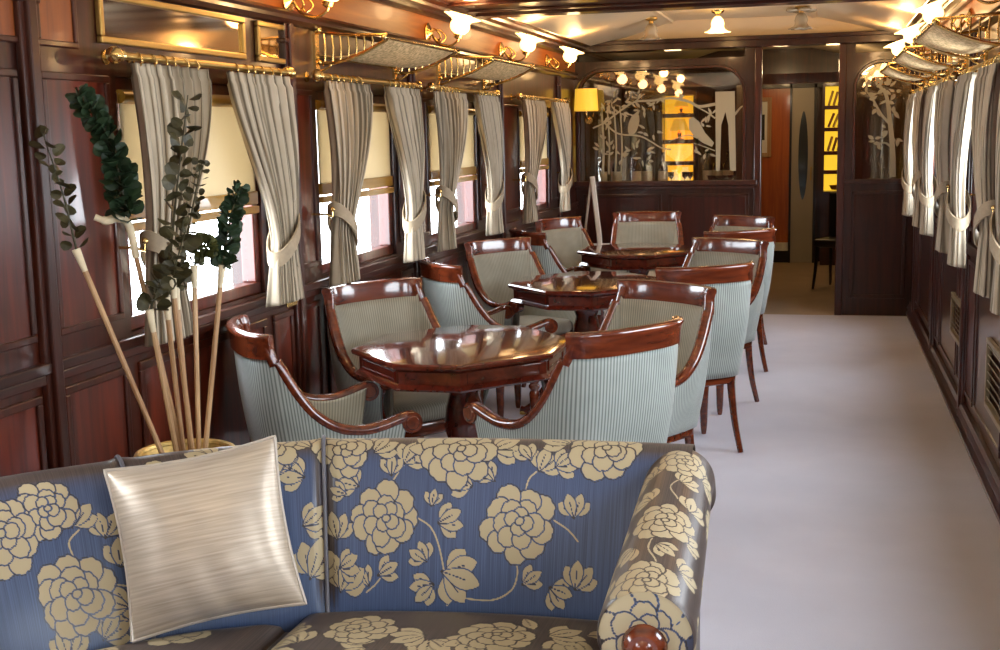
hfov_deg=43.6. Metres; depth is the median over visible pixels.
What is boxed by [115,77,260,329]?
window
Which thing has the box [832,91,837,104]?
book
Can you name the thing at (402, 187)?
trim
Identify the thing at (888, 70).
luggage rack
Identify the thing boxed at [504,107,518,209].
trim
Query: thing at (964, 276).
trim
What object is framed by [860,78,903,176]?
tree
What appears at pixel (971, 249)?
trim
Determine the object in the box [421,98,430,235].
trim
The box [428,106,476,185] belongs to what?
roller blind
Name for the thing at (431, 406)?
seat cushion
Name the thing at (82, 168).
wall panel
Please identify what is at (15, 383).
trim
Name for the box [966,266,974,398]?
trim
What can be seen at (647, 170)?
bottle
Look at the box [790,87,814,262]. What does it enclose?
door
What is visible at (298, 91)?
trim
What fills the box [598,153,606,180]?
bottle
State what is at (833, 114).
book
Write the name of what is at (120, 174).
decorative plant
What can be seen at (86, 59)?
wall
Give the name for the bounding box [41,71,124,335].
trim
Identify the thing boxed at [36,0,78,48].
trim
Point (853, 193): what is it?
trim
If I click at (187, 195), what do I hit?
stem
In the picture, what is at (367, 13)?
trim
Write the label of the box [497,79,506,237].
trim
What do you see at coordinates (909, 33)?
wall sconce
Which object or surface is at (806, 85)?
trim
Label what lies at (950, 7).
trim
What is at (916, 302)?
trim
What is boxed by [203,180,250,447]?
stem
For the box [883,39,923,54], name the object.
wall sconce
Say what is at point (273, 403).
armchair
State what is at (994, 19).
trim
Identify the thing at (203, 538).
cushion
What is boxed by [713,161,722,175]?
ice bucket
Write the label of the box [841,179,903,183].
trim
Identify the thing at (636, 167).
bottle
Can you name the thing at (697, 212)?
trim
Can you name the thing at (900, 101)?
wall
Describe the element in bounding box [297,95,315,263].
trim
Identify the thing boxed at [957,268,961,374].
trim
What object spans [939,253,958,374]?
trim
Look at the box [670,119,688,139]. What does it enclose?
table lamp
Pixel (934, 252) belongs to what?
trim
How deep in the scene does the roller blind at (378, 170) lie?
6.10 m
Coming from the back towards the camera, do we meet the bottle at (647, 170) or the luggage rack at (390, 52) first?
the bottle at (647, 170)
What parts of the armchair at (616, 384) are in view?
arm, crest rail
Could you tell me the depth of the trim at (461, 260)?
7.65 m
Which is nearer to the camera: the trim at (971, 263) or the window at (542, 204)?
the trim at (971, 263)
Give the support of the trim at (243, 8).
attached to the wall at (86, 59)
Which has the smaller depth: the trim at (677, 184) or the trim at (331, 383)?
the trim at (331, 383)
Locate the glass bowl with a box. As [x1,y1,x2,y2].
[666,145,692,160]
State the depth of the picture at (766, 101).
14.84 m
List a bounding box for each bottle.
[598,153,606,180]
[612,154,621,180]
[631,153,640,180]
[642,153,651,180]
[658,152,667,180]
[703,152,712,179]
[723,151,732,174]
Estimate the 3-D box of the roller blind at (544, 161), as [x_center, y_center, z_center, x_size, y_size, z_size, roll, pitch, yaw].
[0.257,-1.401,9.532,0.043,0.447,0.940,1,9,14]
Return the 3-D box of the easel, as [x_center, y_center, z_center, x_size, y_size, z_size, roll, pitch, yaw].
[0.789,-0.658,10.734,0.367,1.227,0.199,3,10,27]
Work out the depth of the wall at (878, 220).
10.62 m
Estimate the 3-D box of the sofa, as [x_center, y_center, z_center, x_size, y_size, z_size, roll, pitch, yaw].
[-0.474,0.785,2.783,1.822,0.826,1.363,1,9,14]
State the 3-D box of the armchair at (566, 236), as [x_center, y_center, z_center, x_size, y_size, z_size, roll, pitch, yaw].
[0.614,-0.316,9.416,0.606,0.961,0.634,7,12,42]
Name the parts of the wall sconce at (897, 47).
lamp shade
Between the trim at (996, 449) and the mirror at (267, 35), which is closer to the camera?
the mirror at (267, 35)
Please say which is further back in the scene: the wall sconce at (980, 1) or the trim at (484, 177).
the trim at (484, 177)
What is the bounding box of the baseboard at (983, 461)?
[906,301,999,523]
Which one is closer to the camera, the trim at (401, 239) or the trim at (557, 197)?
the trim at (401, 239)
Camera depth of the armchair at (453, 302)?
6.35 m
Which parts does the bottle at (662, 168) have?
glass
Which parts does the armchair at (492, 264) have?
arm, crest rail, leg, arm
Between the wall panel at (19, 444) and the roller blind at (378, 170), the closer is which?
the wall panel at (19, 444)
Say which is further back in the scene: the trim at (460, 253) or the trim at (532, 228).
the trim at (532, 228)
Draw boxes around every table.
[351,325,565,437]
[508,271,655,414]
[577,243,691,274]
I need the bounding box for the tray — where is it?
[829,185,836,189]
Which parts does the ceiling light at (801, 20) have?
lamp shade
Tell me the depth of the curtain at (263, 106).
4.75 m
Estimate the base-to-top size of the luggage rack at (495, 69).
0.194 m
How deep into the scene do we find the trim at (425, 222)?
6.90 m
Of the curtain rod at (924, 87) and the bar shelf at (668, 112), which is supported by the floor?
the bar shelf at (668, 112)
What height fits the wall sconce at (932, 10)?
0.198 m
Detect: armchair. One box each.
[226,314,422,441]
[321,277,488,437]
[418,257,557,416]
[463,315,683,442]
[464,237,575,407]
[508,228,603,324]
[534,216,627,271]
[541,279,716,443]
[601,261,754,452]
[610,211,683,276]
[682,237,768,414]
[703,227,776,371]
[708,215,774,344]
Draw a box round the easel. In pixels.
[584,176,609,315]
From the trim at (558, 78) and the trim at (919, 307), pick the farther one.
the trim at (558, 78)
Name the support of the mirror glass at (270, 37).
attached to the mirror at (267, 35)
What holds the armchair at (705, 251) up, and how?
on the floor
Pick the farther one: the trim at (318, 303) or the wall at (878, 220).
the wall at (878, 220)
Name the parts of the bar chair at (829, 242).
leg, seat, leg, backrest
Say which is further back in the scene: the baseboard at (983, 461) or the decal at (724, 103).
the decal at (724, 103)
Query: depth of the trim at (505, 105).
8.97 m
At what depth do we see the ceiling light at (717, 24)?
9.80 m
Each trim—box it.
[0,0,14,35]
[0,34,17,42]
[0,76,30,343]
[0,202,577,400]
[0,396,47,469]
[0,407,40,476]
[12,0,70,468]
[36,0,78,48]
[39,0,72,41]
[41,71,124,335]
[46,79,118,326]
[65,367,133,465]
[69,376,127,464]
[138,318,267,447]
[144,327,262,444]
[157,0,578,79]
[248,0,574,71]
[272,309,296,382]
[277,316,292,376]
[281,23,309,392]
[296,89,319,268]
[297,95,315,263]
[306,300,324,393]
[306,306,321,393]
[326,273,397,392]
[333,372,336,391]
[370,0,590,57]
[397,155,404,242]
[400,169,405,237]
[401,268,413,277]
[407,67,423,294]
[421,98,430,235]
[421,102,427,231]
[434,250,464,263]
[440,0,889,18]
[440,255,468,283]
[478,131,485,220]
[481,146,487,216]
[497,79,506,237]
[504,104,520,213]
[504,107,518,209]
[522,226,534,231]
[549,107,558,200]
[551,111,556,197]
[556,76,563,217]
[575,180,756,189]
[576,65,745,181]
[577,54,641,181]
[580,30,903,53]
[583,194,661,229]
[587,197,657,242]
[611,70,904,88]
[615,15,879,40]
[642,69,730,180]
[650,11,673,23]
[669,193,748,214]
[672,197,744,245]
[731,72,742,179]
[753,47,762,215]
[762,83,822,262]
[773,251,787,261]
[774,242,787,250]
[810,4,816,17]
[834,44,846,314]
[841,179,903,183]
[849,191,906,298]
[851,59,914,178]
[899,0,971,44]
[911,72,922,312]
[915,227,919,306]
[916,232,919,301]
[918,234,931,326]
[919,0,999,53]
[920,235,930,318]
[925,5,999,60]
[929,54,943,349]
[929,251,931,328]
[934,251,941,344]
[935,218,977,260]
[936,252,940,337]
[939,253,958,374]
[941,253,956,366]
[955,268,960,381]
[957,33,977,408]
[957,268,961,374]
[964,259,976,406]
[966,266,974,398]
[970,157,979,231]
[972,176,976,228]
[972,294,999,458]
[975,295,999,446]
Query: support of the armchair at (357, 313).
on the floor
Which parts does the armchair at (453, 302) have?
crest rail, leg, arm, arm, leg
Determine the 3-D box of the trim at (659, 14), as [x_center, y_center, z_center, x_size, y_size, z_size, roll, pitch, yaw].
[-0.286,-1.528,3.916,0.060,0.042,14.220,1,9,14]
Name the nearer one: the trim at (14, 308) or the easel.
the trim at (14, 308)
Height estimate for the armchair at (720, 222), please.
0.961 m
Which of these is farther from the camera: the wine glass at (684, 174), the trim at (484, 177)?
the wine glass at (684, 174)
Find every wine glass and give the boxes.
[669,172,673,180]
[682,172,686,179]
[687,172,692,178]
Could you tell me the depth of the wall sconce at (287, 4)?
5.04 m
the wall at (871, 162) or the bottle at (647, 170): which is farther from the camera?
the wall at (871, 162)
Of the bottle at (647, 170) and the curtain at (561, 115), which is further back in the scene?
the bottle at (647, 170)
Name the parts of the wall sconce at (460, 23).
arm, lamp shade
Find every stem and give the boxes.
[28,125,164,453]
[136,273,178,451]
[149,90,201,450]
[152,228,202,449]
[168,157,209,449]
[189,232,218,448]
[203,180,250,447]
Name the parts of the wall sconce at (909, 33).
lamp shade, arm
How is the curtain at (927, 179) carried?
hanging from the curtain rod at (953, 76)
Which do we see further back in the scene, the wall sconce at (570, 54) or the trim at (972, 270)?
the wall sconce at (570, 54)
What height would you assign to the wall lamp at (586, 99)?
0.305 m
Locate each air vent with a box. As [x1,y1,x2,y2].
[950,292,960,346]
[984,337,999,431]
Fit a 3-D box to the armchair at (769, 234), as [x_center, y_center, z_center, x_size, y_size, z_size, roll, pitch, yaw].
[1.491,-0.173,8.365,0.634,0.961,0.606,-5,9,-21]
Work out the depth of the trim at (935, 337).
8.30 m
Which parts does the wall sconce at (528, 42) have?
arm, lamp shade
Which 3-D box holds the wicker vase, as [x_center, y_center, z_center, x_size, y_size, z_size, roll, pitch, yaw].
[-0.867,0.717,3.534,0.279,0.750,0.279,2,9,19]
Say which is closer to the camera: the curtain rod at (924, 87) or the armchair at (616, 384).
the armchair at (616, 384)
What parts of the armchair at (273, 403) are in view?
crest rail, arm, arm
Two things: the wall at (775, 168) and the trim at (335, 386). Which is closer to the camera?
the trim at (335, 386)
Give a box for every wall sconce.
[282,0,337,18]
[424,11,480,46]
[499,33,543,61]
[545,46,583,70]
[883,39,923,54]
[894,22,930,52]
[911,0,971,31]
[976,0,999,4]
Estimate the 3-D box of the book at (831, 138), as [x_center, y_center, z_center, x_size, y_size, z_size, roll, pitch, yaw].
[3.830,-2.105,14.508,0.072,0.170,0.140,1,9,14]
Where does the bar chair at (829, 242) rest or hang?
on the floor
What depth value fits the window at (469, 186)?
7.93 m
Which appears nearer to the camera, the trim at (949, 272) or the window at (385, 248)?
the window at (385, 248)
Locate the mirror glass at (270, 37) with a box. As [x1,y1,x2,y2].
[260,27,282,57]
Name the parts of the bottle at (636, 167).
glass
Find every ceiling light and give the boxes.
[638,17,662,39]
[705,9,730,33]
[786,6,816,29]
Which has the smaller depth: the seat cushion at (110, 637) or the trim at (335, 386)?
the seat cushion at (110, 637)
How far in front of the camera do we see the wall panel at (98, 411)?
3.81 m
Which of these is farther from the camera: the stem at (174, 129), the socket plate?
the socket plate
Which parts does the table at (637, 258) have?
apron moulding, apron moulding, apron moulding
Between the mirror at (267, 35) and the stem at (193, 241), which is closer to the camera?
the stem at (193, 241)
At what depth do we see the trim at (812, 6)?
9.96 m
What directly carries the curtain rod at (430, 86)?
attached to the wall at (86, 59)
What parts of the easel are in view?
leg, leg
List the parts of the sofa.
arm, arm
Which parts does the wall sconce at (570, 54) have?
arm, lamp shade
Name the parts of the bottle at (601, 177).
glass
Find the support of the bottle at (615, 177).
on the countertop
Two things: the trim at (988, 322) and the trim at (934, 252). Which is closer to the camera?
the trim at (988, 322)
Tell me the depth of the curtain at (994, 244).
4.59 m
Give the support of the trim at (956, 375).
attached to the wall at (900, 101)
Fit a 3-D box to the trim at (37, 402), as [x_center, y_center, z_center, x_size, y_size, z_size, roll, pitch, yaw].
[-1.325,0.580,3.403,0.012,0.720,0.345,1,9,14]
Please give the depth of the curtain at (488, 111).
7.87 m
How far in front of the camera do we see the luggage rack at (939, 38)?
5.39 m
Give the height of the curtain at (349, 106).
0.877 m
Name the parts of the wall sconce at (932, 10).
lamp shade, arm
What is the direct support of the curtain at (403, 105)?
hanging from the curtain rod at (317, 75)
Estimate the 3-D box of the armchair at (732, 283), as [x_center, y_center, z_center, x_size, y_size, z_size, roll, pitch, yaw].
[0.927,0.152,6.316,0.634,0.961,0.606,-5,9,-21]
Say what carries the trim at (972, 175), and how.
attached to the wall at (900, 101)
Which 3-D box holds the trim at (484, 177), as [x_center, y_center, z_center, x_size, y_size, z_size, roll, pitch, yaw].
[-0.073,-1.079,8.219,0.004,0.706,0.441,1,9,14]
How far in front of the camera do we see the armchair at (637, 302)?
5.25 m
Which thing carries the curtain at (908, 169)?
hanging from the curtain rod at (924, 87)
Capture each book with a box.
[827,113,834,126]
[827,136,832,150]
[828,91,833,105]
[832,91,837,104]
[832,114,837,126]
[832,137,837,150]
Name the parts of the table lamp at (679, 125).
lamp shade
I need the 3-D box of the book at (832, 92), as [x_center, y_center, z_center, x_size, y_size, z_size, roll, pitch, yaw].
[3.819,-2.619,14.429,0.072,0.170,0.140,1,9,14]
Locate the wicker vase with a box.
[134,438,234,456]
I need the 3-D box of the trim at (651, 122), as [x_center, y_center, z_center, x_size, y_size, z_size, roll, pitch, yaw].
[2.316,-1.894,15.035,1.200,2.300,0.100,1,9,14]
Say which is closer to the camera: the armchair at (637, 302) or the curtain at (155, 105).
the curtain at (155, 105)
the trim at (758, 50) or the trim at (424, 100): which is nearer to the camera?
the trim at (424, 100)
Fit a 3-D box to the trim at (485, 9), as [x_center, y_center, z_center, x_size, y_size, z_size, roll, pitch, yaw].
[0.987,-1.851,6.484,2.847,0.264,1.660,1,9,14]
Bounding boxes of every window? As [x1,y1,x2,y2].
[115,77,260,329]
[315,91,392,273]
[428,99,475,241]
[519,106,547,214]
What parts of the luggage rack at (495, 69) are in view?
long rail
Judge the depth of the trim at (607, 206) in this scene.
11.10 m
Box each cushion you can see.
[98,625,284,649]
[103,435,306,643]
[271,611,599,649]
[393,390,448,421]
[520,315,572,334]
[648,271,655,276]
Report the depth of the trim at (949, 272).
7.63 m
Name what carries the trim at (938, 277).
attached to the wall at (900, 101)
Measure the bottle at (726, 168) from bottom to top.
0.305 m
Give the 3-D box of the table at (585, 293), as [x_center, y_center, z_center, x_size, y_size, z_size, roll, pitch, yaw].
[0.489,0.136,7.048,0.810,0.780,0.964,1,9,14]
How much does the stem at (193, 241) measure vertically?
0.906 m
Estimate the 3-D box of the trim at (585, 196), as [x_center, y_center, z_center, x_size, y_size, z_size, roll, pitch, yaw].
[1.089,-0.736,11.109,0.700,0.850,0.014,1,9,14]
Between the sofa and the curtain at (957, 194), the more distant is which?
the curtain at (957, 194)
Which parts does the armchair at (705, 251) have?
arm, leg, crest rail, seat rail, leg, arm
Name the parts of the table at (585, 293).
apron moulding, leg, apron moulding, apron moulding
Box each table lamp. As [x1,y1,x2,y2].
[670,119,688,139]
[674,98,688,113]
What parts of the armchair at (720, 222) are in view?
arm, crest rail, leg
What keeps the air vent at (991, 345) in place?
in the wall at (900, 101)
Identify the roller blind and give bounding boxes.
[116,89,259,231]
[315,100,393,202]
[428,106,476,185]
[519,111,548,172]
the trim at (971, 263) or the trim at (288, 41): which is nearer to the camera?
the trim at (288, 41)
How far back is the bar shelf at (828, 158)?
14.59 m
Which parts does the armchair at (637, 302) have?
arm, crest rail, seat rail, leg, arm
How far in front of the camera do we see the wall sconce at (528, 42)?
8.38 m
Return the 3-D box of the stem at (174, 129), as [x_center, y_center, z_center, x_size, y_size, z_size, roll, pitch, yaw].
[-0.882,-0.009,3.468,0.134,1.262,0.148,5,11,36]
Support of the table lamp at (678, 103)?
on the bar shelf at (668, 112)
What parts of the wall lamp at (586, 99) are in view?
lamp shade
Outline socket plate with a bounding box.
[286,301,297,307]
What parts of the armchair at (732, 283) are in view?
leg, crest rail, seat rail, leg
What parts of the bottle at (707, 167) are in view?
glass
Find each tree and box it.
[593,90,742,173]
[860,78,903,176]
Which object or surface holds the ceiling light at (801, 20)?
attached to the ceiling
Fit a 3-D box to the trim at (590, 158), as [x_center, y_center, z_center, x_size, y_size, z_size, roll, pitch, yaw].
[1.250,-1.612,13.338,0.019,2.300,4.360,1,9,14]
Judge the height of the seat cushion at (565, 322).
0.090 m
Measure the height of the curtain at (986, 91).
0.942 m
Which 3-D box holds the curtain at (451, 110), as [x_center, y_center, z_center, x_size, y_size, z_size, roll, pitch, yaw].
[-0.257,-0.874,7.086,0.141,0.876,0.557,2,9,22]
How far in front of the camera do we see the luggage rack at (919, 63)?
7.19 m
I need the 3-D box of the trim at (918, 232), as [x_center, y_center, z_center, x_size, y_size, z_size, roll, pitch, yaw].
[3.329,-0.517,9.931,0.004,0.670,0.220,1,9,14]
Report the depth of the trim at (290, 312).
5.15 m
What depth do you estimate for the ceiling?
9.81 m
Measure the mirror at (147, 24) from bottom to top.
0.155 m
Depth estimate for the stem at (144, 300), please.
3.37 m
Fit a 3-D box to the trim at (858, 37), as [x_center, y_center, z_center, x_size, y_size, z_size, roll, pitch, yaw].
[2.046,-2.398,10.601,2.887,0.090,0.210,1,9,14]
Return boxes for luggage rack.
[312,27,459,80]
[436,55,535,89]
[879,55,937,86]
[892,45,967,78]
[913,11,999,63]
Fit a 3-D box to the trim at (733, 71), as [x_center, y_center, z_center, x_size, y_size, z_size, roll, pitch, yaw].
[1.388,-1.745,10.866,1.475,0.985,0.025,1,9,14]
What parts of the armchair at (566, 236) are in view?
crest rail, arm, arm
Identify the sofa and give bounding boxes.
[0,435,715,649]
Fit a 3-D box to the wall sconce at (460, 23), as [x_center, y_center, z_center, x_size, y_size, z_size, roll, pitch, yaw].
[-0.259,-1.617,6.820,0.297,0.199,0.208,1,9,14]
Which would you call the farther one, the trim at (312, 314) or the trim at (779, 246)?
the trim at (779, 246)
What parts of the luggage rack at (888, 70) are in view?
long rail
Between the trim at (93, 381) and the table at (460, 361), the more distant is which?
the table at (460, 361)
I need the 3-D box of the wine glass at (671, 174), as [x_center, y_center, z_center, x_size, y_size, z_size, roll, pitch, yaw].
[1.938,-1.654,14.136,0.068,0.150,0.068,1,9,14]
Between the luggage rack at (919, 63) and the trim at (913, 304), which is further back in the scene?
the trim at (913, 304)
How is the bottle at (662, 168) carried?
on the countertop
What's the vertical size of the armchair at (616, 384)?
0.961 m
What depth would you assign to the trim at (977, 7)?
6.56 m
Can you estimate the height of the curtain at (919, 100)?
0.942 m
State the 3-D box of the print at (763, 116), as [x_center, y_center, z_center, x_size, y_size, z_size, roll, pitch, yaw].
[3.047,-2.350,14.874,0.200,0.300,0.004,1,9,14]
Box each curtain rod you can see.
[101,46,295,78]
[304,69,421,90]
[420,82,499,96]
[510,92,569,102]
[909,82,927,93]
[927,71,958,86]
[958,52,999,75]
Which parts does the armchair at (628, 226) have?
arm, crest rail, arm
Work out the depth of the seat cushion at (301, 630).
2.90 m
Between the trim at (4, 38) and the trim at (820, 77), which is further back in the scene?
the trim at (820, 77)
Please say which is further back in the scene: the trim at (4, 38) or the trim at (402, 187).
the trim at (402, 187)
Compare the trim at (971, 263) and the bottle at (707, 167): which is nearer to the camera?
the trim at (971, 263)
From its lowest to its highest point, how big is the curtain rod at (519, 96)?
0.061 m
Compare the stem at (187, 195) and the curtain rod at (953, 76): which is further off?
the curtain rod at (953, 76)
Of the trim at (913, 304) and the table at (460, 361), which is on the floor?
the table at (460, 361)
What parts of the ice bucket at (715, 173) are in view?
glass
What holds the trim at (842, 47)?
attached to the wall at (878, 220)
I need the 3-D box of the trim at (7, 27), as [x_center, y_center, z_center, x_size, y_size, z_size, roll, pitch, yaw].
[-1.335,-0.843,3.282,0.004,0.154,0.204,1,9,14]
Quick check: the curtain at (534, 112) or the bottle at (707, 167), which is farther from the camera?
the bottle at (707, 167)
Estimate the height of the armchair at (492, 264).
0.961 m
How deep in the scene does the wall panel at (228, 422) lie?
4.48 m
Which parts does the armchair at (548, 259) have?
crest rail, arm, arm, leg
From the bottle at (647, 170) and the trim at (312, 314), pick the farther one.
the bottle at (647, 170)
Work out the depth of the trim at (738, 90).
13.03 m
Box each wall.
[0,0,643,463]
[574,43,918,315]
[644,48,890,260]
[761,88,789,241]
[888,22,999,467]
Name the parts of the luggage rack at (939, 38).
long rail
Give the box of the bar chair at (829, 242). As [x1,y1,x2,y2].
[812,192,836,288]
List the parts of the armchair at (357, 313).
arm, crest rail, seat rail, arm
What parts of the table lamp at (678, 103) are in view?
lamp shade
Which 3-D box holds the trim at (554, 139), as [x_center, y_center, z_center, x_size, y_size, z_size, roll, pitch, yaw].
[0.438,-1.393,10.203,0.004,0.706,0.226,1,9,14]
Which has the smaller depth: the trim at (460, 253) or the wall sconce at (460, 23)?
the wall sconce at (460, 23)
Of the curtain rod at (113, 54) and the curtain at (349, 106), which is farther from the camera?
the curtain at (349, 106)
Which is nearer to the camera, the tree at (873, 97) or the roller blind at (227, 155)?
the roller blind at (227, 155)
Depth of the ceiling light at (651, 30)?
9.98 m
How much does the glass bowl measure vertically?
0.180 m
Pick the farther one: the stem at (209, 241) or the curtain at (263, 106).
the curtain at (263, 106)
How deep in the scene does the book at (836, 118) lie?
14.39 m
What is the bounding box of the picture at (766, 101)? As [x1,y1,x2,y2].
[762,97,771,156]
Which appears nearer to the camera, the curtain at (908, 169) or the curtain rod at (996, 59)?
the curtain rod at (996, 59)
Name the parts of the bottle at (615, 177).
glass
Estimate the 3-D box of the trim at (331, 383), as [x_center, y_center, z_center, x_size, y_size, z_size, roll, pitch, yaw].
[-0.643,0.160,6.052,0.012,0.720,0.960,1,9,14]
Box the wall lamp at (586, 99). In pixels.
[574,88,597,123]
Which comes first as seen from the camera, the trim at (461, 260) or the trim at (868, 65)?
the trim at (461, 260)
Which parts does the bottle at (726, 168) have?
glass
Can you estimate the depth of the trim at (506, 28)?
8.05 m
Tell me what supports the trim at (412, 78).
attached to the wall at (86, 59)
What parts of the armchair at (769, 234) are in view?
crest rail, leg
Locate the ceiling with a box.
[510,0,927,60]
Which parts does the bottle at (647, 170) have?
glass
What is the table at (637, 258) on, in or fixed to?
on the floor
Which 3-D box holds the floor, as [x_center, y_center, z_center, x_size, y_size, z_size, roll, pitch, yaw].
[0.895,0.667,6.300,3.167,0.060,18.700,1,9,14]
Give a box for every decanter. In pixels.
[669,170,679,180]
[680,167,689,179]
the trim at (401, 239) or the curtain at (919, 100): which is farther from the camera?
the curtain at (919, 100)
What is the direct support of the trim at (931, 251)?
attached to the wall at (900, 101)
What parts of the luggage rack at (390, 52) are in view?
long rail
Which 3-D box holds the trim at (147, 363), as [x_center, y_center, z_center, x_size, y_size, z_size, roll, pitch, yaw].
[-1.035,0.401,4.530,0.012,0.720,0.960,1,9,14]
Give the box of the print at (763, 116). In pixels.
[762,115,764,139]
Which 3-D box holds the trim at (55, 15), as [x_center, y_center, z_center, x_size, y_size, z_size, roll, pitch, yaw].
[-1.266,-0.886,3.550,0.004,0.154,0.164,1,9,14]
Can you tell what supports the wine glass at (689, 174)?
on the bar shelf at (668, 112)
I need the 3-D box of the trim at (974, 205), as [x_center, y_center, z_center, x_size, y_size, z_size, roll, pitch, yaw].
[2.411,-0.838,6.306,0.004,0.706,0.291,1,9,14]
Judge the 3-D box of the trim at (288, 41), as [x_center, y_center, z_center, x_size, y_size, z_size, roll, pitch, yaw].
[-0.838,-0.203,5.214,0.036,2.060,0.101,1,9,14]
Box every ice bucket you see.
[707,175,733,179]
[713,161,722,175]
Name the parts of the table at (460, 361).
apron moulding, apron moulding, apron moulding, apron moulding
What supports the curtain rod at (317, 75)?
attached to the wall at (86, 59)
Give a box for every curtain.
[118,63,211,346]
[226,71,304,306]
[311,81,372,286]
[384,86,426,262]
[426,91,467,251]
[473,95,503,235]
[512,99,546,223]
[551,102,572,212]
[901,93,915,216]
[912,90,926,227]
[918,85,937,236]
[934,80,954,253]
[946,72,976,267]
[971,63,999,298]
[989,93,999,315]
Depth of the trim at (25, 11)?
3.47 m
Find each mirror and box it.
[94,0,246,59]
[254,20,285,63]
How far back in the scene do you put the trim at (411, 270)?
6.60 m
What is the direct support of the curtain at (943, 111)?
hanging from the curtain rod at (953, 76)
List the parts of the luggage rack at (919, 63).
long rail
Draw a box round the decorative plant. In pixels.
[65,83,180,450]
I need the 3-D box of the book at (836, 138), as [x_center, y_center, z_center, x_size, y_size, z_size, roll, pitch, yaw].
[3.882,-2.099,14.495,0.069,0.158,0.140,1,9,14]
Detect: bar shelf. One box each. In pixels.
[660,90,698,180]
[820,83,838,264]
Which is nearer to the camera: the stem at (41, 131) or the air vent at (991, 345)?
the stem at (41, 131)
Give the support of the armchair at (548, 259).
on the floor
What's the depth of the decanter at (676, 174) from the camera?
14.21 m
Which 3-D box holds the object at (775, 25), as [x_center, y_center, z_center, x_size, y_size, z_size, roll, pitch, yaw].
[2.046,-2.539,10.594,2.887,0.190,0.060,1,9,14]
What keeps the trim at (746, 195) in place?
attached to the wall at (878, 220)
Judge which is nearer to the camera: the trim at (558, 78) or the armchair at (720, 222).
the armchair at (720, 222)
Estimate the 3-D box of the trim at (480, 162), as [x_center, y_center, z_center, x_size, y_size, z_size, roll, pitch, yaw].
[-0.069,-1.079,8.218,0.012,0.750,0.485,1,9,14]
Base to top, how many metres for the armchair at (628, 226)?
0.961 m
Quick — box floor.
[424,261,999,649]

